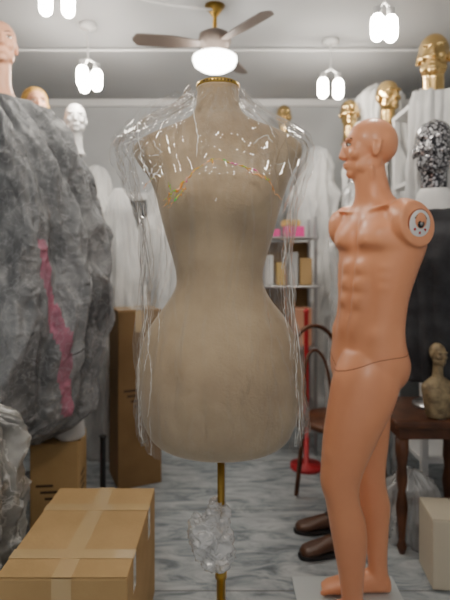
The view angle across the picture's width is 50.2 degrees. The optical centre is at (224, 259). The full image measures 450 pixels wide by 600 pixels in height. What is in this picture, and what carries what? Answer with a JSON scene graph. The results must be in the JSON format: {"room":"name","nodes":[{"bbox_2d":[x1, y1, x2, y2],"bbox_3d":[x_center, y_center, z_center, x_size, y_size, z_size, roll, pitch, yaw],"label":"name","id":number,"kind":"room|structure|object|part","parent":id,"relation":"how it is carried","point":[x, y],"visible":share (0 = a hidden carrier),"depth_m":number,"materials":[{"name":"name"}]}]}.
{"room":"mannequin storage room","nodes":[
{"label":"mannequin storage room","id":0,"kind":"room"},
{"bbox_2d":[0,0,449,98],"bbox_3d":[0.000,-1.425,1.250,4.100,0.100,5.900,0,0,0],"label":"ceiling","id":1,"kind":"structure","parent":0,"point":[294,24],"depth_m":3.08,"materials":[{"name":"paint"}]},
{"bbox_2d":[39,0,74,17],"bbox_3d":[-0.700,-1.195,2.000,0.131,0.361,0.100,0,0,22],"label":"pendant light","id":2,"kind":"object","parent":1,"relation":"hanging from","point":[45,6],"visible":1,"depth_m":1.98,"materials":[{"name":"white glass"}]},
{"bbox_3d":[-0.745,-1.066,1.993,0.054,0.103,0.054,0,0,0],"label":"bulb","id":3,"kind":"part","parent":2,"relation":"part of","materials":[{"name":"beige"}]},
{"bbox_3d":[-0.655,-1.066,2.007,0.054,0.103,0.054,0,0,0],"label":"bulb","id":4,"kind":"part","parent":2,"relation":"part of","materials":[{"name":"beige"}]},
{"bbox_2d":[77,20,101,92],"bbox_3d":[-0.791,-1.182,2.796,0.145,0.386,0.150,0,0,0],"label":"pendant light","id":5,"kind":"object","parent":1,"relation":"hanging from","point":[83,77],"visible":1,"depth_m":2.78,"materials":[{"name":"white glass"}]},
{"bbox_2d":[79,59,85,65],"bbox_3d":[-0.818,-1.127,2.753,0.044,0.045,0.044,0,0,0],"label":"socket","id":6,"kind":"object","parent":5,"relation":"attached to","point":[82,62],"depth_m":2.74,"materials":[{"name":"white plastic"}]},
{"bbox_3d":[-0.818,-1.050,2.753,0.064,0.121,0.064,0,0,0],"label":"bulb","id":7,"kind":"part","parent":5,"relation":"part of","materials":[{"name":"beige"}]},
{"bbox_3d":[-0.831,-1.050,2.839,0.064,0.121,0.064,0,0,0],"label":"bulb","id":8,"kind":"part","parent":5,"relation":"part of","materials":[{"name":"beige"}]},
{"bbox_3d":[-0.800,-1.265,2.800,0.010,0.180,0.010,0,0,0],"label":"cord","id":9,"kind":"part","parent":5,"relation":"part of","materials":[{"name":"white plastic"}]},
{"bbox_2d":[93,63,99,69],"bbox_3d":[-0.751,-1.127,2.808,0.044,0.045,0.044,0,0,0],"label":"socket","id":10,"kind":"object","parent":5,"relation":"attached to","point":[96,66],"depth_m":2.79,"materials":[{"name":"white plastic"}]},
{"bbox_3d":[-0.751,-1.050,2.808,0.064,0.121,0.064,0,0,0],"label":"bulb","id":11,"kind":"part","parent":5,"relation":"part of","materials":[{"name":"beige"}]},
{"bbox_2d":[142,0,211,10],"bbox_3d":[-0.482,-1.318,2.092,0.847,0.066,0.988,0,0,0],"label":"cable","id":12,"kind":"object","parent":1,"relation":"attached to","point":[151,1],"depth_m":2.50,"materials":[{"name":"white plastic"}]},
{"bbox_2d":[132,1,273,74],"bbox_3d":[-0.128,-1.199,2.628,0.727,0.352,0.765,0,0,0],"label":"ceiling fan","id":13,"kind":"object","parent":1,"relation":"hanging from","point":[214,59],"depth_m":2.54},
{"bbox_2d":[18,49,417,51],"bbox_3d":[0.000,-1.355,3.100,3.800,0.015,0.016,0,0,0],"label":"conduit","id":14,"kind":"object","parent":1,"relation":"attached to","point":[19,50],"depth_m":3.09,"materials":[{"name":"white plastic"}]},
{"bbox_2d":[318,36,342,98],"bbox_3d":[0.660,-1.192,3.000,0.163,0.366,0.100,0,0,0],"label":"pendant light","id":15,"kind":"object","parent":1,"relation":"hanging from","point":[330,41],"visible":1,"depth_m":2.98,"materials":[{"name":"white glass"}]},
{"bbox_2d":[320,72,325,77],"bbox_3d":[0.611,-1.147,2.993,0.044,0.045,0.044,0,0,0],"label":"socket","id":16,"kind":"object","parent":15,"relation":"attached to","point":[323,74],"depth_m":2.98,"materials":[{"name":"white plastic"}]},
{"bbox_3d":[0.611,-1.069,2.993,0.064,0.121,0.064,0,0,0],"label":"bulb","id":17,"kind":"part","parent":15,"relation":"part of","materials":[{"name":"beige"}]},
{"bbox_2d":[335,73,340,78],"bbox_3d":[0.709,-1.147,3.007,0.044,0.045,0.044,0,0,0],"label":"socket","id":18,"kind":"object","parent":15,"relation":"attached to","point":[338,75],"depth_m":2.99,"materials":[{"name":"white plastic"}]},
{"bbox_3d":[0.709,-1.069,3.007,0.064,0.121,0.064,0,0,0],"label":"bulb","id":19,"kind":"part","parent":15,"relation":"part of","materials":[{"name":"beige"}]},
{"bbox_2d":[370,0,397,42],"bbox_3d":[0.630,-1.120,1.900,0.099,0.511,0.099,0,0,37],"label":"pendant light","id":20,"kind":"object","parent":1,"relation":"hanging from","point":[380,28],"visible":1,"depth_m":1.88,"materials":[{"name":"white glass"}]},
{"bbox_2d":[373,6,381,14],"bbox_3d":[0.602,-0.982,1.896,0.037,0.038,0.037,0,0,0],"label":"socket","id":21,"kind":"object","parent":20,"relation":"attached to","point":[377,10],"depth_m":1.88,"materials":[{"name":"white plastic"}]},
{"bbox_3d":[0.602,-0.916,1.896,0.054,0.103,0.054,0,0,0],"label":"bulb","id":22,"kind":"part","parent":20,"relation":"part of","materials":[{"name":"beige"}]},
{"bbox_2d":[387,7,394,14],"bbox_3d":[0.658,-0.982,1.904,0.037,0.038,0.037,0,0,0],"label":"socket","id":23,"kind":"object","parent":20,"relation":"attached to","point":[390,10],"depth_m":1.89,"materials":[{"name":"white plastic"}]},
{"bbox_3d":[0.658,-0.916,1.904,0.054,0.103,0.054,0,0,0],"label":"bulb","id":24,"kind":"part","parent":20,"relation":"part of","materials":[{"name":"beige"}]},
{"bbox_2d":[50,107,419,396],"bbox_3d":[0.000,-0.050,4.150,4.100,2.650,0.100,0,0,0],"label":"wall","id":25,"kind":"structure","parent":0,"point":[104,126],"depth_m":4.10,"materials":[{"name":"paint"}]},
{"bbox_2d":[126,193,148,200],"bbox_3d":[-0.720,-0.535,4.070,0.920,0.060,0.060,0,0,0],"label":"frame","id":26,"kind":"object","parent":25,"relation":"attached to","point":[138,196],"visible":0.11,"depth_m":4.04,"materials":[{"name":"white plastic"}]},
{"bbox_2d":[131,203,146,229],"bbox_3d":[-0.720,0.395,4.070,0.800,1.760,0.040,0,0,0],"label":"door leaf","id":27,"kind":"structure","parent":25,"relation":"in","point":[134,205],"depth_m":4.05,"materials":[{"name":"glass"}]},
{"bbox_2d":[48,99,409,106],"bbox_3d":[0.000,-1.335,4.080,3.900,0.060,0.040,0,0,0],"label":"trim","id":28,"kind":"structure","parent":25,"relation":"attached to","point":[52,102],"depth_m":4.06,"materials":[{"name":"white paint"}]},
{"bbox_2d":[23,428,449,599],"bbox_3d":[0.000,1.325,1.250,4.100,0.100,5.900,0,0,0],"label":"floor","id":29,"kind":"structure","parent":0,"point":[264,508],"depth_m":2.29,"materials":[{"name":"stone"}]},
{"bbox_2d":[0,403,31,570],"bbox_3d":[-0.970,0.881,1.625,0.604,0.787,0.554,0,0,0],"label":"heap","id":30,"kind":"object","parent":29,"relation":"on","point":[15,438],"visible":0.72,"depth_m":1.61,"materials":[{"name":"grey plastic"}]},
{"bbox_2d":[21,87,49,478],"bbox_3d":[-1.137,0.123,2.851,0.172,2.305,0.186,0,0,-5],"label":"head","id":31,"kind":"object","parent":29,"relation":"on","point":[37,95],"visible":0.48,"depth_m":2.80},
{"bbox_2d":[0,93,114,444],"bbox_3d":[-1.198,0.247,2.286,1.329,2.052,0.921,0,0,0],"label":"stack","id":32,"kind":"object","parent":29,"relation":"on","point":[57,314],"visible":1,"depth_m":2.05,"materials":[{"name":"grey fabric"}]},
{"bbox_2d":[0,21,17,96],"bbox_3d":[-1.092,-0.975,2.333,0.196,0.369,0.167,0,0,33],"label":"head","id":33,"kind":"object","parent":32,"relation":"on","point":[8,45],"visible":0.94,"depth_m":2.29},
{"bbox_2d":[30,419,85,528],"bbox_3d":[-0.787,0.992,2.321,0.246,0.566,0.201,0,0,-6],"label":"cardboard box","id":34,"kind":"object","parent":29,"relation":"on","point":[55,464],"depth_m":2.22,"materials":[{"name":"brown cardboard"}]},
{"bbox_2d":[36,484,52,487],"bbox_3d":[-0.834,1.044,2.215,0.077,0.012,0.001,0,0,-6],"label":"print","id":35,"kind":"object","parent":34,"relation":"on","point":[37,485],"depth_m":2.22,"materials":[{"name":"black"}]},
{"bbox_2d":[40,491,56,493],"bbox_3d":[-0.814,1.074,2.217,0.077,0.012,0.001,0,0,-6],"label":"print","id":36,"kind":"object","parent":34,"relation":"on","point":[43,492],"depth_m":2.22},
{"bbox_3d":[-0.739,0.779,2.280,0.152,0.140,0.080,0,0,0],"label":"white mannequin foot","id":37,"kind":"part","parent":34,"relation":"part of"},
{"bbox_2d":[63,104,86,469],"bbox_3d":[-0.911,0.162,2.923,0.167,2.226,0.142,0,0,44],"label":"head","id":38,"kind":"object","parent":29,"relation":"on","point":[75,119],"visible":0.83,"depth_m":2.88},
{"bbox_2d":[0,488,154,599],"bbox_3d":[-0.452,1.075,1.585,0.367,0.401,0.522,0,0,0],"label":"cardboard box","id":39,"kind":"object","parent":29,"relation":"on","point":[86,543],"visible":1,"depth_m":1.48,"materials":[{"name":"brown cardboard"}]},
{"bbox_2d":[89,165,111,216],"bbox_3d":[-0.985,0.277,3.644,0.549,1.997,0.442,0,0,0],"label":"mannequin","id":40,"kind":"object","parent":29,"relation":"on","point":[103,181],"visible":0.09,"depth_m":3.60},
{"bbox_2d":[99,434,106,487],"bbox_3d":[-0.582,1.068,2.336,0.304,0.406,0.298,0,0,0],"label":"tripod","id":41,"kind":"object","parent":29,"relation":"on","point":[102,437],"visible":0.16,"depth_m":2.35,"materials":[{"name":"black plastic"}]},
{"bbox_2d":[84,188,149,462],"bbox_3d":[-0.698,0.401,3.184,0.480,1.748,0.365,0,0,0],"label":"gown","id":42,"kind":"object","parent":29,"relation":"on","point":[126,248],"visible":0.39,"depth_m":3.08,"materials":[{"name":"fabric"}]},
{"bbox_2d":[109,305,160,487],"bbox_3d":[-0.530,0.777,2.820,0.252,0.996,0.262,0,0,-24],"label":"cardboard box","id":43,"kind":"object","parent":29,"relation":"on","point":[131,464],"visible":0.67,"depth_m":2.69,"materials":[{"name":"brown cardboard"}]},
{"bbox_2d":[138,188,175,309],"bbox_3d":[-0.500,0.341,3.721,0.482,1.868,0.381,0,0,0],"label":"mannequin","id":44,"kind":"object","parent":29,"relation":"on","point":[163,284],"visible":0.23,"depth_m":3.61},
{"bbox_2d":[133,77,302,599],"bbox_3d":[-0.018,0.412,1.196,0.429,1.725,0.325,0,0,0],"label":"dress form","id":45,"kind":"object","parent":29,"relation":"on","point":[223,385],"visible":0.99,"depth_m":1.10,"materials":[{"name":"beige fabric"}]},
{"bbox_2d":[188,496,234,573],"bbox_3d":[-0.034,0.680,1.196,0.124,0.166,0.106,0,0,-3],"label":"bundle","id":46,"kind":"object","parent":45,"relation":"attached to","point":[201,520],"visible":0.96,"depth_m":1.19,"materials":[{"name":"clear plastic"}]},
{"bbox_2d":[109,88,314,454],"bbox_3d":[-0.035,0.015,1.200,0.513,0.855,0.360,0,0,0],"label":"bag","id":47,"kind":"object","parent":45,"relation":"on","point":[134,139],"visible":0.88,"depth_m":1.12,"materials":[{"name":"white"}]},
{"bbox_2d":[276,105,291,241],"bbox_3d":[0.480,0.007,3.903,0.133,2.536,0.157,0,0,-29],"label":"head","id":48,"kind":"object","parent":29,"relation":"on","point":[283,115],"visible":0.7,"depth_m":3.86},
{"bbox_2d":[263,216,318,455],"bbox_3d":[0.420,0.495,3.250,0.380,1.560,0.280,0,0,0],"label":"display rack","id":49,"kind":"object","parent":29,"relation":"on","point":[274,279],"visible":0.58,"depth_m":3.17,"materials":[{"name":"silver metal"}]},
{"bbox_3d":[0.250,0.495,3.130,0.020,1.560,0.020,0,0,0],"label":"post","id":50,"kind":"part","parent":49,"relation":"part of","materials":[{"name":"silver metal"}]},
{"bbox_2d":[264,284,318,287],"bbox_3d":[0.420,0.175,3.250,0.380,0.015,0.280,0,0,0],"label":"shelf","id":51,"kind":"object","parent":49,"relation":"attached to","point":[265,285],"depth_m":3.11,"materials":[{"name":"silver metal"}]},
{"bbox_2d":[272,236,318,240],"bbox_3d":[0.420,-0.145,3.250,0.380,0.015,0.280,0,0,0],"label":"shelf","id":52,"kind":"object","parent":49,"relation":"attached to","point":[275,238],"depth_m":3.11,"materials":[{"name":"silver metal"}]},
{"bbox_2d":[299,342,318,349],"bbox_3d":[0.420,0.575,3.250,0.380,0.015,0.280,0,0,0],"label":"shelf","id":53,"kind":"object","parent":49,"relation":"attached to","point":[311,345],"depth_m":3.12,"materials":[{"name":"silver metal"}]},
{"bbox_2d":[300,398,317,410],"bbox_3d":[0.420,0.975,3.250,0.380,0.015,0.280,0,0,0],"label":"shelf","id":54,"kind":"object","parent":49,"relation":"attached to","point":[311,403],"depth_m":3.17,"materials":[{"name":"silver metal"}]},
{"bbox_3d":[0.590,0.495,3.370,0.020,1.560,0.020,0,0,0],"label":"post","id":55,"kind":"part","parent":49,"relation":"part of","materials":[{"name":"silver metal"}]},
{"bbox_3d":[0.590,0.495,3.130,0.020,1.560,0.020,0,0,0],"label":"post","id":56,"kind":"part","parent":49,"relation":"part of","materials":[{"name":"silver metal"}]},
{"bbox_2d":[290,308,320,474],"bbox_3d":[0.500,0.785,2.950,0.200,0.980,0.200,0,0,0],"label":"stand","id":57,"kind":"object","parent":29,"relation":"on","point":[310,466],"visible":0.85,"depth_m":2.94,"materials":[{"name":"red paint"}]},
{"bbox_2d":[293,511,330,535],"bbox_3d":[0.430,1.235,2.259,0.220,0.080,0.092,0,0,-6],"label":"shoe","id":58,"kind":"object","parent":29,"relation":"on","point":[317,525],"visible":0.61,"depth_m":2.23,"materials":[{"name":"brown leather"}]},
{"bbox_2d":[294,324,331,495],"bbox_3d":[0.570,0.811,2.523,0.360,0.906,0.409,0,0,-23],"label":"bentwood chair","id":59,"kind":"object","parent":29,"relation":"on","point":[315,421],"visible":0.45,"depth_m":2.57,"materials":[{"name":"brown wood"}]},
{"bbox_3d":[0.403,1.054,2.572,0.065,0.420,0.024,0,0,22],"label":"leg","id":60,"kind":"part","parent":59,"relation":"part of","materials":[{"name":"brown wood"}]},
{"bbox_3d":[0.580,0.836,2.500,0.360,0.038,0.360,0,0,-23],"label":"seat","id":61,"kind":"part","parent":59,"relation":"part of","materials":[{"name":"brown wood"}]},
{"bbox_2d":[288,146,342,432],"bbox_3d":[0.723,0.191,3.756,0.572,2.168,0.449,0,0,0],"label":"mannequin","id":62,"kind":"object","parent":29,"relation":"on","point":[320,197],"visible":0.38,"depth_m":3.63},
{"bbox_2d":[298,533,335,561],"bbox_3d":[0.420,1.235,2.078,0.220,0.080,0.092,0,0,-14],"label":"shoe","id":63,"kind":"object","parent":29,"relation":"on","point":[319,549],"visible":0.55,"depth_m":2.05,"materials":[{"name":"brown leather"}]},
{"bbox_2d":[339,99,359,205],"bbox_3d":[0.860,0.082,3.321,0.139,2.386,0.181,0,0,17],"label":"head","id":64,"kind":"object","parent":29,"relation":"on","point":[349,111],"visible":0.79,"depth_m":3.28},
{"bbox_2d":[341,83,407,206],"bbox_3d":[1.099,-0.434,3.381,0.570,1.618,0.363,0,0,0],"label":"cover","id":65,"kind":"object","parent":64,"relation":"on","point":[368,107],"visible":0.14,"depth_m":3.29,"materials":[{"name":"white fabric"}]},
{"bbox_2d":[322,183,391,480],"bbox_3d":[0.800,0.391,2.902,0.435,1.768,0.349,0,0,7],"label":"mannequin","id":66,"kind":"object","parent":29,"relation":"on","point":[349,183],"visible":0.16,"depth_m":2.90},
{"bbox_2d":[292,118,433,599],"bbox_3d":[0.470,0.380,1.760,0.497,1.789,0.398,0,0,6],"label":"mannequin","id":67,"kind":"object","parent":29,"relation":"on","point":[381,240],"visible":1,"depth_m":1.63},
{"bbox_3d":[0.466,1.268,1.750,0.400,0.012,0.340,0,0,0],"label":"plate","id":68,"kind":"part","parent":67,"relation":"part of","materials":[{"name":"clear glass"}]},
{"bbox_3d":[0.641,-0.119,1.578,0.092,0.092,0.005,0,6,-26],"label":"plate","id":69,"kind":"part","parent":67,"relation":"part of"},
{"bbox_2d":[375,80,401,468],"bbox_3d":[1.019,0.076,3.003,0.150,2.398,0.177,0,0,12],"label":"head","id":70,"kind":"object","parent":29,"relation":"on","point":[387,94],"visible":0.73,"depth_m":2.96},
{"bbox_2d":[386,466,435,545],"bbox_3d":[0.861,1.118,2.219,0.301,0.314,0.280,0,0,0],"label":"film","id":71,"kind":"object","parent":29,"relation":"on","point":[393,477],"visible":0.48,"depth_m":2.21,"materials":[{"name":"plastic"}]},
{"bbox_2d":[386,397,449,553],"bbox_3d":[0.930,0.979,2.220,0.420,0.592,0.380,0,0,0],"label":"wooden side table","id":72,"kind":"object","parent":29,"relation":"on","point":[408,422],"visible":0.54,"depth_m":2.07,"materials":[{"name":"brown wood"}]},
{"bbox_3d":[0.770,1.025,2.090,0.056,0.500,0.056,0,0,0],"label":"turned leg","id":73,"kind":"part","parent":72,"relation":"part of","materials":[{"name":"brown wood"}]},
{"bbox_2d":[406,119,449,409],"bbox_3d":[0.977,0.012,2.243,0.588,1.340,0.308,0,0,29],"label":"mannequin","id":74,"kind":"object","parent":72,"relation":"on","point":[428,312],"visible":0.67,"depth_m":2.15},
{"bbox_2d":[421,343,449,419],"bbox_3d":[0.925,0.521,2.080,0.156,0.321,0.095,0,0,-11],"label":"bust","id":75,"kind":"object","parent":72,"relation":"on","point":[435,390],"visible":1,"depth_m":2.05,"materials":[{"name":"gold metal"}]},
{"bbox_3d":[1.090,1.025,2.350,0.056,0.500,0.056,0,0,0],"label":"turned leg","id":76,"kind":"part","parent":72,"relation":"part of","materials":[{"name":"brown wood"}]},
{"bbox_2d":[392,88,449,496],"bbox_3d":[1.329,0.205,2.623,0.862,2.139,0.513,0,0,0],"label":"shelf rack","id":77,"kind":"object","parent":29,"relation":"on","point":[425,105],"visible":0.25,"depth_m":2.43,"materials":[{"name":"white metal"}]},
{"bbox_3d":[1.020,0.215,2.860,0.035,2.120,0.035,0,0,0],"label":"post","id":78,"kind":"part","parent":77,"relation":"part of","materials":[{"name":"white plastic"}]},
{"bbox_3d":[1.380,-0.425,2.660,0.760,0.025,0.440,0,0,0],"label":"shelf","id":79,"kind":"part","parent":77,"relation":"part of","materials":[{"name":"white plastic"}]},
{"bbox_3d":[1.380,-0.835,2.660,0.760,0.025,0.440,0,0,0],"label":"shelf","id":80,"kind":"part","parent":77,"relation":"part of","materials":[{"name":"white plastic"}]},
{"bbox_3d":[1.020,0.215,2.460,0.035,2.120,0.035,0,0,0],"label":"post","id":81,"kind":"part","parent":77,"relation":"part of","materials":[{"name":"white plastic"}]},
{"bbox_3d":[1.380,1.025,2.660,0.760,0.025,0.440,0,0,0],"label":"shelf","id":82,"kind":"part","parent":77,"relation":"part of","materials":[{"name":"white plastic"}]},
{"bbox_2d":[416,33,449,89],"bbox_3d":[1.130,-1.023,2.601,0.181,0.406,0.234,0,0,23],"label":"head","id":83,"kind":"object","parent":77,"relation":"on","point":[432,58],"visible":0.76,"depth_m":2.54},
{"bbox_2d":[419,497,449,590],"bbox_3d":[0.930,1.138,1.930,0.240,0.274,0.180,0,0,6],"label":"cardboard box","id":84,"kind":"object","parent":29,"relation":"on","point":[434,513],"visible":1,"depth_m":1.87,"materials":[{"name":"beige cardboard"}]}
]}

